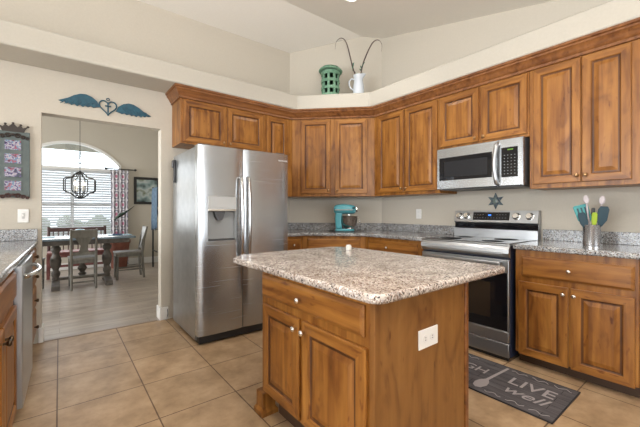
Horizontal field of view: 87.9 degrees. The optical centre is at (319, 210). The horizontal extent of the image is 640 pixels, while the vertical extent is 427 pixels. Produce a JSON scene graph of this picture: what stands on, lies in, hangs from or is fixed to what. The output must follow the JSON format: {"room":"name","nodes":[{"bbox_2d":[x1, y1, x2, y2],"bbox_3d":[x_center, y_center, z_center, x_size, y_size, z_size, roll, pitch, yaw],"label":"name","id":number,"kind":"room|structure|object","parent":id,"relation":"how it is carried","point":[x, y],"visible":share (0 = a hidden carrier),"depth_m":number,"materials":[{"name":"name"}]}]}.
{"room":"kitchen","nodes":[
{"label":"kitchen","id":0,"kind":"room"},
{"bbox_2d":[42,116,157,264],"bbox_3d":[-6.316,-0.380,5.665,7.050,3.100,0.150,0,0,-38],"label":"wall","id":1,"kind":"structure","parent":0,"point":[132,148],"depth_m":7.25,"materials":[{"name":"beige paint"}]},
{"bbox_2d":[42,144,99,152],"bbox_3d":[-5.489,-1.395,7.000,8.000,0.070,0.910,0,0,-38],"label":"porch roof","id":2,"kind":"structure","parent":1,"relation":"attached to","point":[72,147],"depth_m":7.13,"materials":[{"name":"white"}]},
{"bbox_2d":[42,141,120,235],"bbox_3d":[-4.967,-0.371,6.659,1.740,2.042,0.150,0,0,-38],"label":"window","id":3,"kind":"structure","parent":1,"relation":"in","point":[101,204],"depth_m":6.67,"materials":[{"name":"white paint"}]},
{"bbox_2d":[42,167,110,235],"bbox_3d":[-4.962,-0.120,6.652,1.600,1.420,0.057,0,0,-38],"label":"blind","id":4,"kind":"object","parent":3,"relation":"attached to","point":[101,204],"depth_m":6.66,"materials":[{"name":"white plastic"}]},
{"bbox_2d":[44,256,157,271],"bbox_3d":[-6.304,1.103,5.569,6.950,0.135,0.015,0,0,-38],"label":"baseboard","id":5,"kind":"structure","parent":1,"relation":"attached to","point":[146,259],"depth_m":7.24,"materials":[{"name":"white paint"}]},
{"bbox_2d":[105,167,136,170],"bbox_3d":[-4.264,-0.885,7.108,0.600,0.050,0.109,0,0,-38],"label":"curtain rod","id":6,"kind":"object","parent":1,"relation":"attached to","point":[105,167],"visible":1,"depth_m":7.08,"materials":[{"name":"black metal"}]},
{"bbox_2d":[111,170,128,263],"bbox_3d":[-4.264,0.138,7.069,0.334,2.005,0.059,0,0,-38],"label":"curtain","id":7,"kind":"object","parent":6,"relation":"hanging from","point":[119,178],"visible":0.63,"depth_m":7.07,"materials":[{"name":"fabric"}]},
{"bbox_2d":[134,177,157,203],"bbox_3d":[-3.883,-0.448,7.457,0.524,0.600,0.028,0,0,-38],"label":"picture frame","id":8,"kind":"object","parent":1,"relation":"attached to","point":[143,186],"visible":0.7,"depth_m":7.41,"materials":[{"name":"black metal"}]},
{"bbox_2d":[0,0,289,343],"bbox_3d":[-3.403,-0.530,2.307,7.490,3.400,0.130,0,0,-38],"label":"wall","id":9,"kind":"structure","parent":0,"point":[28,93],"depth_m":3.34,"materials":[{"name":"beige paint"}]},
{"bbox_2d":[0,122,29,198],"bbox_3d":[-2.607,-0.427,2.819,0.217,0.656,0.041,0,0,-38],"label":"photo board","id":10,"kind":"object","parent":9,"relation":"attached to","point":[14,142],"visible":1,"depth_m":2.82,"materials":[{"name":"grey metal"}]},
{"bbox_2d":[4,181,20,190],"bbox_3d":[-2.606,-0.214,2.817,0.104,0.080,0.006,0,0,-38],"label":"photo","id":11,"kind":"object","parent":10,"relation":"on","point":[8,185],"depth_m":2.81},
{"bbox_2d":[4,167,20,176],"bbox_3d":[-2.606,-0.329,2.817,0.104,0.080,0.006,0,0,-38],"label":"photo","id":12,"kind":"object","parent":10,"relation":"attached to","point":[8,171],"depth_m":2.81},
{"bbox_2d":[4,153,20,163],"bbox_3d":[-2.606,-0.444,2.817,0.104,0.080,0.006,0,0,-38],"label":"photo","id":13,"kind":"object","parent":10,"relation":"attached to","point":[9,158],"depth_m":2.81},
{"bbox_2d":[4,139,20,149],"bbox_3d":[-2.606,-0.559,2.817,0.104,0.080,0.006,0,0,-38],"label":"photo","id":14,"kind":"object","parent":10,"relation":"attached to","point":[9,144],"depth_m":2.81},
{"bbox_2d":[0,229,37,241],"bbox_3d":[-2.736,0.207,2.720,0.646,0.098,0.022,0,0,-37],"label":"backsplash","id":15,"kind":"structure","parent":9,"relation":"attached to","point":[10,234],"depth_m":2.83,"materials":[{"name":"stone"}]},
{"bbox_2d":[18,209,28,222],"bbox_3d":[-2.566,0.044,2.870,0.072,0.116,0.014,0,0,-38],"label":"light switch","id":16,"kind":"object","parent":9,"relation":"attached to","point":[23,214],"visible":1,"depth_m":2.87,"materials":[{"name":"white plastic"}]},
{"bbox_2d":[38,323,43,342],"bbox_3d":[-2.519,1.103,3.000,0.037,0.135,0.160,0,0,-38],"label":"baseboard","id":17,"kind":"structure","parent":9,"relation":"attached to","point":[40,330],"depth_m":2.94,"materials":[{"name":"white paint"}]},
{"bbox_2d":[59,94,150,116],"bbox_3d":[-2.075,-1.016,3.251,0.768,0.178,0.014,0,0,-38],"label":"wall decoration","id":18,"kind":"object","parent":9,"relation":"attached to","point":[83,100],"visible":1,"depth_m":3.22,"materials":[{"name":"teal paint"}]},
{"bbox_2d":[157,305,167,319],"bbox_3d":[-1.724,1.103,3.623,0.091,0.135,0.160,0,0,-38],"label":"baseboard","id":19,"kind":"structure","parent":9,"relation":"attached to","point":[162,313],"depth_m":3.56,"materials":[{"name":"white paint"}]},
{"bbox_2d":[172,98,264,151],"bbox_3d":[-1.122,-0.925,3.777,0.964,0.470,0.366,0,0,-38],"label":"upper cabinet","id":20,"kind":"object","parent":9,"relation":"attached to","point":[193,122],"visible":0.98,"depth_m":3.60,"materials":[{"name":"brown wood"}]},
{"bbox_2d":[165,17,639,119],"bbox_3d":[0.959,-1.207,3.017,5.212,0.118,1.655,0,0,26],"label":"crown molding","id":21,"kind":"structure","parent":20,"relation":"on","point":[628,31],"depth_m":3.28,"materials":[{"name":"brown wood"}]},
{"bbox_2d":[265,115,291,196],"bbox_3d":[-0.589,-0.670,4.195,0.387,0.980,0.366,0,0,-38],"label":"upper cabinet","id":22,"kind":"object","parent":9,"relation":"attached to","point":[278,131],"visible":0.25,"depth_m":4.08,"materials":[{"name":"brown wood"}]},
{"bbox_2d":[0,0,639,108],"bbox_3d":[0.023,-1.359,-1.348,8.373,0.186,9.850,0,0,-38],"label":"ledge","id":23,"kind":"object","parent":9,"relation":"attached to","point":[19,43],"visible":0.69,"depth_m":2.95,"materials":[{"name":"paint"}]},
{"bbox_2d":[319,65,341,94],"bbox_3d":[0.135,-1.651,4.262,0.305,0.397,0.304,0,0,35],"label":"lantern","id":24,"kind":"object","parent":23,"relation":"on","point":[330,74],"visible":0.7,"depth_m":4.17,"materials":[{"name":"green wood"}]},
{"bbox_2d":[348,73,365,92],"bbox_3d":[0.480,-1.588,4.215,0.198,0.272,0.142,0,0,38],"label":"pitcher","id":25,"kind":"object","parent":23,"relation":"on","point":[358,87],"visible":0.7,"depth_m":4.16,"materials":[{"name":"white ceramic"}]},
{"bbox_2d":[335,38,356,73],"bbox_3d":[0.335,-1.834,4.227,0.283,0.725,0.054,0,0,7],"label":"stem","id":26,"kind":"object","parent":25,"relation":"in","point":[339,38],"visible":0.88,"depth_m":4.21,"materials":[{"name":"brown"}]},
{"bbox_2d":[360,40,381,72],"bbox_3d":[0.639,-1.809,4.190,0.284,0.675,0.054,0,0,7],"label":"stem","id":27,"kind":"object","parent":25,"relation":"in","point":[374,40],"visible":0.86,"depth_m":4.19,"materials":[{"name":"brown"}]},
{"bbox_2d":[12,262,639,426],"bbox_3d":[-1.344,1.220,0.395,8.373,0.100,14.280,0,0,-38],"label":"floor","id":28,"kind":"structure","parent":0,"point":[151,374],"depth_m":2.34,"materials":[{"name":"beige tile"}]},
{"bbox_2d":[0,271,16,426],"bbox_3d":[-1.589,0.732,1.274,0.608,0.874,0.954,0,0,-37],"label":"base cabinet","id":29,"kind":"object","parent":28,"relation":"on","point":[8,286],"visible":0.98,"depth_m":1.56,"materials":[{"name":"brown wood"}]},
{"bbox_2d":[13,254,41,409],"bbox_3d":[-2.034,0.736,1.924,0.647,0.867,0.605,0,0,-37],"label":"dishwasher","id":30,"kind":"object","parent":28,"relation":"on","point":[23,299],"visible":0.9,"depth_m":1.90,"materials":[{"name":"grey metal"}]},
{"bbox_2d":[29,248,38,345],"bbox_3d":[-2.478,0.732,2.450,0.608,0.874,0.754,0,0,-37],"label":"base cabinet","id":31,"kind":"object","parent":28,"relation":"on","point":[33,252],"visible":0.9,"depth_m":2.72,"materials":[{"name":"brown wood"}]},
{"bbox_2d":[0,229,37,282],"bbox_3d":[-1.915,0.226,1.637,0.650,0.136,2.767,0,0,-37],"label":"countertop","id":32,"kind":"structure","parent":31,"relation":"on","point":[15,244],"depth_m":2.38,"materials":[{"name":"stone"}]},
{"bbox_2d":[42,246,45,288],"bbox_3d":[-4.143,0.719,4.700,0.385,0.905,0.501,0,0,-38],"label":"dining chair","id":33,"kind":"object","parent":28,"relation":"on","point":[43,259],"visible":0.12,"depth_m":4.96,"materials":[{"name":"grey wood"}]},
{"bbox_2d":[46,226,105,279],"bbox_3d":[-4.410,0.729,6.062,0.898,0.882,0.464,0,0,-38],"label":"bench","id":34,"kind":"object","parent":28,"relation":"on","point":[63,253],"visible":0.48,"depth_m":5.99,"materials":[{"name":"red wood"}]},
{"bbox_2d":[67,228,97,290],"bbox_3d":[-3.635,0.719,5.098,0.385,0.905,0.501,0,0,-38],"label":"dining chair","id":35,"kind":"object","parent":28,"relation":"on","point":[83,237],"visible":1,"depth_m":4.96,"materials":[{"name":"grey wood"}]},
{"bbox_2d":[42,233,135,291],"bbox_3d":[-3.799,0.790,5.307,1.400,0.760,0.770,0,0,-38],"label":"dining table","id":36,"kind":"object","parent":28,"relation":"on","point":[55,260],"visible":0.87,"depth_m":5.20,"materials":[{"name":"grey wood"}]},
{"bbox_2d":[44,320,157,341],"bbox_3d":[-2.100,1.173,3.254,0.930,0.013,0.026,0,0,-38],"label":"threshold","id":37,"kind":"object","parent":28,"relation":"on","point":[154,320],"visible":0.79,"depth_m":3.21,"materials":[{"name":"brown"}]},
{"bbox_2d":[110,206,133,268],"bbox_3d":[-4.134,0.533,6.836,0.410,1.273,0.410,0,0,4],"label":"telescope","id":38,"kind":"object","parent":28,"relation":"on","point":[123,261],"visible":0.48,"depth_m":6.73,"materials":[{"name":"black"}]},
{"bbox_2d":[113,225,147,279],"bbox_3d":[-3.337,0.719,5.853,0.501,0.905,0.385,0,0,-38],"label":"dining chair","id":39,"kind":"object","parent":28,"relation":"on","point":[139,252],"visible":1,"depth_m":5.83,"materials":[{"name":"grey wood"}]},
{"bbox_2d":[152,187,157,266],"bbox_3d":[-3.210,0.340,6.797,0.302,1.660,0.576,0,0,-38],"label":"rack","id":40,"kind":"object","parent":28,"relation":"on","point":[153,250],"visible":0.3,"depth_m":6.90,"materials":[{"name":"black metal"}]},
{"bbox_2d":[151,187,157,230],"bbox_3d":[-3.322,-0.036,6.709,0.069,0.872,0.472,0,0,-38],"label":"garment","id":41,"kind":"object","parent":40,"relation":"hanging from","point":[154,190],"visible":0.86,"depth_m":6.69,"materials":[{"name":"blue fabric"}]},
{"bbox_2d":[173,143,287,344],"bbox_3d":[-0.909,0.291,3.405,0.912,1.757,0.882,0,0,-38],"label":"refrigerator","id":42,"kind":"object","parent":28,"relation":"on","point":[229,203],"visible":0.94,"depth_m":3.06,"materials":[{"name":"silver metal"}]},
{"bbox_2d":[172,160,175,182],"bbox_3d":[-1.499,-0.405,3.401,0.030,0.230,0.048,0,0,-38],"label":"clip","id":43,"kind":"object","parent":42,"relation":"attached to","point":[173,161],"visible":1,"depth_m":3.38,"materials":[{"name":"black plastic"}]},
{"bbox_2d":[288,236,301,249],"bbox_3d":[-0.546,0.732,4.029,0.388,0.874,0.682,0,0,-38],"label":"base cabinet","id":44,"kind":"object","parent":28,"relation":"on","point":[294,242],"visible":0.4,"depth_m":3.84,"materials":[{"name":"brown wood"}]},
{"bbox_2d":[302,236,364,248],"bbox_3d":[0.176,0.732,4.159,1.606,0.874,0.663,0,0,7],"label":"base cabinet","id":45,"kind":"object","parent":28,"relation":"on","point":[308,242],"visible":0.05,"depth_m":3.86,"materials":[{"name":"brown wood"}]},
{"bbox_2d":[288,223,454,240],"bbox_3d":[0.284,0.228,3.877,1.512,0.132,1.946,0,0,-38],"label":"countertop","id":46,"kind":"structure","parent":45,"relation":"on","point":[414,232],"depth_m":3.92,"materials":[{"name":"stone"}]},
{"bbox_2d":[329,204,360,231],"bbox_3d":[0.327,0.086,4.126,0.447,0.341,0.247,0,0,7],"label":"stand mixer","id":47,"kind":"object","parent":46,"relation":"on","point":[348,221],"visible":1,"depth_m":4.09,"materials":[{"name":"teal metal"}]},
{"bbox_2d":[341,216,360,228],"bbox_3d":[0.380,0.142,4.117,0.216,0.155,0.268,0,0,-38],"label":"bowl","id":48,"kind":"object","parent":47,"relation":"on","point":[348,222],"depth_m":4.06,"materials":[{"name":"silver metal"}]},
{"bbox_2d":[233,247,504,426],"bbox_3d":[0.189,0.737,2.030,1.048,0.867,1.368,0,0,-38],"label":"kitchen island","id":49,"kind":"object","parent":28,"relation":"on","point":[355,337],"visible":0.98,"depth_m":1.49,"materials":[{"name":"brown wood"}]},
{"bbox_2d":[233,247,504,303],"bbox_3d":[0.190,0.322,2.031,1.045,0.037,1.368,0,0,-38],"label":"island countertop","id":50,"kind":"structure","parent":49,"relation":"on","point":[369,276],"depth_m":1.68,"materials":[{"name":"beige stone"}]},
{"bbox_2d":[423,335,427,342],"bbox_3d":[0.451,0.547,1.418,0.032,0.032,0.003,0,0,-38],"label":"socket","id":51,"kind":"object","parent":49,"relation":"attached to","point":[425,337],"depth_m":1.42,"materials":[{"name":"white paint"}]},
{"bbox_2d":[418,325,437,350],"bbox_3d":[0.468,0.547,1.437,0.140,0.082,0.005,0,0,-38],"label":"outlet plate","id":52,"kind":"object","parent":49,"relation":"attached to","point":[427,334],"depth_m":1.43,"materials":[{"name":"white plastic"}]},
{"bbox_2d":[365,237,423,255],"bbox_3d":[0.982,0.732,3.689,0.645,0.874,0.789,0,0,-38],"label":"base cabinet","id":53,"kind":"object","parent":28,"relation":"on","point":[410,247],"visible":0.22,"depth_m":3.47,"materials":[{"name":"brown wood"}]},
{"bbox_2d":[421,211,540,360],"bbox_3d":[1.446,0.584,3.037,0.707,1.171,0.780,0,0,-38],"label":"range","id":54,"kind":"object","parent":28,"relation":"on","point":[484,237],"visible":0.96,"depth_m":2.75,"materials":[{"name":"silver metal"}]},
{"bbox_2d":[422,246,517,357],"bbox_3d":[1.446,0.708,3.037,0.707,0.865,0.776,0,0,-38],"label":"oven","id":55,"kind":"object","parent":54,"relation":"in","point":[492,300],"depth_m":2.64,"materials":[{"name":"silver metal"}]},
{"bbox_2d":[423,235,534,245],"bbox_3d":[1.433,0.265,3.027,0.548,0.019,0.780,0,0,-38],"label":"cooktop","id":56,"kind":"object","parent":54,"relation":"in","point":[461,240],"depth_m":2.96,"materials":[{"name":"grey metal"}]},
{"bbox_2d":[469,353,580,423],"bbox_3d":[1.147,1.164,2.382,0.505,0.011,1.048,0,0,-38],"label":"kitchen mat","id":57,"kind":"object","parent":28,"relation":"on","point":[540,398],"visible":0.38,"depth_m":2.16,"materials":[{"name":"black fabric"}]},
{"bbox_2d":[516,249,639,397],"bbox_3d":[1.944,0.732,2.463,0.645,0.874,0.697,0,0,-38],"label":"base cabinet","id":58,"kind":"object","parent":28,"relation":"on","point":[578,316],"visible":0.98,"depth_m":2.24,"materials":[{"name":"brown wood"}]},
{"bbox_3d":[2.407,0.732,1.873,0.645,0.874,0.799,0,0,-38],"label":"base cabinet","id":59,"kind":"object","parent":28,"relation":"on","visible":0},
{"bbox_2d":[513,229,639,259],"bbox_3d":[2.195,0.228,2.148,0.639,0.132,1.513,0,0,-38],"label":"countertop","id":60,"kind":"structure","parent":59,"relation":"on","point":[626,245],"depth_m":2.46,"materials":[{"name":"stone"}]},
{"bbox_2d":[583,224,600,245],"bbox_3d":[2.002,0.179,2.446,0.110,0.154,0.110,0,0,-38],"label":"utensil crock","id":61,"kind":"object","parent":60,"relation":"on","point":[591,233],"visible":0.81,"depth_m":2.40,"materials":[{"name":"silver metal"}]},
{"bbox_2d":[573,204,590,220],"bbox_3d":[1.982,0.097,2.495,0.039,0.300,0.132,0,0,-38],"label":"slotted turner","id":62,"kind":"object","parent":61,"relation":"in","point":[580,208],"visible":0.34,"depth_m":2.51,"materials":[{"name":"teal plastic"}]},
{"bbox_2d":[578,212,588,227],"bbox_3d":[1.955,0.127,2.449,0.088,0.239,0.017,0,0,32],"label":"spatula","id":63,"kind":"object","parent":61,"relation":"in","point":[582,217],"visible":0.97,"depth_m":2.45,"materials":[{"name":"teal plastic"}]},
{"bbox_2d":[583,195,589,224],"bbox_3d":[1.984,0.065,2.459,0.056,0.362,0.013,0,0,37],"label":"spoon","id":64,"kind":"object","parent":61,"relation":"in","point":[585,198],"visible":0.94,"depth_m":2.46,"materials":[{"name":"grey plastic"}]},
{"bbox_2d":[591,212,597,224],"bbox_3d":[2.002,0.129,2.421,0.023,0.234,0.036,0,0,-38],"label":"spatula","id":65,"kind":"object","parent":61,"relation":"in","point":[594,216],"visible":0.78,"depth_m":2.42,"materials":[{"name":"green plastic"}]},
{"bbox_2d":[597,196,604,224],"bbox_3d":[2.038,0.068,2.417,0.018,0.355,0.062,0,0,-38],"label":"spoon","id":66,"kind":"object","parent":61,"relation":"in","point":[602,198],"visible":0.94,"depth_m":2.40,"materials":[{"name":"grey plastic"}]},
{"bbox_2d":[597,206,609,226],"bbox_3d":[2.035,0.106,2.396,0.019,0.280,0.082,0,0,-43],"label":"spatula","id":67,"kind":"object","parent":61,"relation":"in","point":[603,211],"visible":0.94,"depth_m":2.39,"materials":[{"name":"teal plastic"}]},
{"bbox_2d":[290,37,381,222],"bbox_3d":[0.223,-0.580,4.588,1.033,3.500,1.013,0,0,-38],"label":"wall","id":68,"kind":"structure","parent":0,"point":[305,77],"depth_m":4.49,"materials":[{"name":"beige paint"}]},
{"bbox_2d":[290,223,380,229],"bbox_3d":[0.202,0.209,4.480,1.246,0.094,0.019,0,0,7],"label":"backsplash","id":69,"kind":"structure","parent":68,"relation":"attached to","point":[294,226],"depth_m":4.49,"materials":[{"name":"stone"}]},
{"bbox_2d":[288,117,382,197],"bbox_3d":[0.179,-0.670,4.295,1.483,0.980,0.392,0,0,7],"label":"upper cabinet","id":70,"kind":"object","parent":68,"relation":"attached to","point":[331,158],"visible":0.88,"depth_m":4.14,"materials":[{"name":"brown wood"}]},
{"bbox_2d":[138,0,554,52],"bbox_3d":[0.042,-2.055,-1.250,8.523,0.950,9.980,0,0,-38],"label":"ceiling","id":71,"kind":"structure","parent":0,"point":[290,26],"depth_m":3.77,"materials":[{"name":"beige paint"}]},
{"bbox_2d":[382,0,639,240],"bbox_3d":[3.649,-0.580,0.934,0.150,3.500,8.967,0,0,-38],"label":"wall","id":72,"kind":"structure","parent":0,"point":[406,55],"depth_m":3.33,"materials":[{"name":"beige paint"}]},
{"bbox_2d":[375,98,456,196],"bbox_3d":[1.056,-0.670,3.817,0.368,0.980,0.894,0,0,-38],"label":"upper cabinet","id":73,"kind":"object","parent":72,"relation":"attached to","point":[407,140],"visible":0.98,"depth_m":3.68,"materials":[{"name":"brown wood"}]},
{"bbox_2d":[381,223,454,233],"bbox_3d":[1.144,0.209,3.991,0.019,0.094,1.060,0,0,-38],"label":"backsplash","id":74,"kind":"structure","parent":72,"relation":"attached to","point":[440,229],"depth_m":3.93,"materials":[{"name":"stone"}]},
{"bbox_2d":[416,209,420,218],"bbox_3d":[1.177,0.037,3.958,0.008,0.116,0.072,0,0,-38],"label":"wall outlet","id":75,"kind":"object","parent":72,"relation":"attached to","point":[418,211],"visible":1,"depth_m":3.96,"materials":[{"name":"white plastic"}]},
{"bbox_2d":[440,72,529,148],"bbox_3d":[1.584,-0.887,3.143,0.368,0.545,0.814,0,0,-38],"label":"upper cabinet","id":76,"kind":"object","parent":72,"relation":"attached to","point":[498,110],"visible":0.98,"depth_m":3.00,"materials":[{"name":"brown wood"}]},
{"bbox_2d":[437,136,529,191],"bbox_3d":[1.541,-0.407,3.115,0.460,0.405,0.785,0,0,-38],"label":"microwave","id":77,"kind":"object","parent":76,"relation":"attached to","point":[502,164],"visible":0.97,"depth_m":2.94,"materials":[{"name":"grey metal"}]},
{"bbox_2d":[488,193,502,208],"bbox_3d":[1.719,-0.096,3.254,0.022,0.162,0.141,0,0,-38],"label":"star","id":78,"kind":"object","parent":72,"relation":"attached to","point":[495,200],"visible":1,"depth_m":3.25,"materials":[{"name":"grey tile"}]},
{"bbox_2d":[530,39,639,189],"bbox_3d":[2.052,-0.670,2.547,0.368,0.980,0.699,0,0,-38],"label":"upper cabinet","id":79,"kind":"object","parent":72,"relation":"attached to","point":[585,110],"visible":1,"depth_m":2.43,"materials":[{"name":"brown wood"}]},
{"bbox_2d":[543,229,639,245],"bbox_3d":[2.438,0.209,2.340,0.019,0.094,1.513,0,0,-38],"label":"backsplash","id":80,"kind":"structure","parent":72,"relation":"attached to","point":[623,238],"depth_m":2.61,"materials":[{"name":"stone"}]},
{"bbox_3d":[-4.989,-1.980,3.973,7.050,0.100,4.450,0,0,-38],"label":"ceiling","id":81,"kind":"structure","parent":0,"visible":0},
{"bbox_2d":[63,150,95,198],"bbox_3d":[-3.811,-1.059,5.272,0.413,1.742,0.413,0,0,-30],"label":"chandelier","id":82,"kind":"object","parent":81,"relation":"hanging from","point":[80,173],"visible":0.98,"depth_m":5.26,"materials":[{"name":"black metal"}]},
{"label":"outside","id":83,"kind":"structure","parent":0,"visible":0},
{"bbox_3d":[-11.859,1.395,15.125,28.000,0.150,21.560,0,0,-38],"label":"ground","id":84,"kind":"structure","parent":83,"visible":0},
{"bbox_2d":[42,216,110,236],"bbox_3d":[-5.922,0.751,9.544,6.929,1.520,1.162,0,0,-38],"label":"hedge","id":85,"kind":"object","parent":84,"relation":"on","point":[62,216],"visible":0.02,"depth_m":8.72,"materials":[{"name":"green plant"}]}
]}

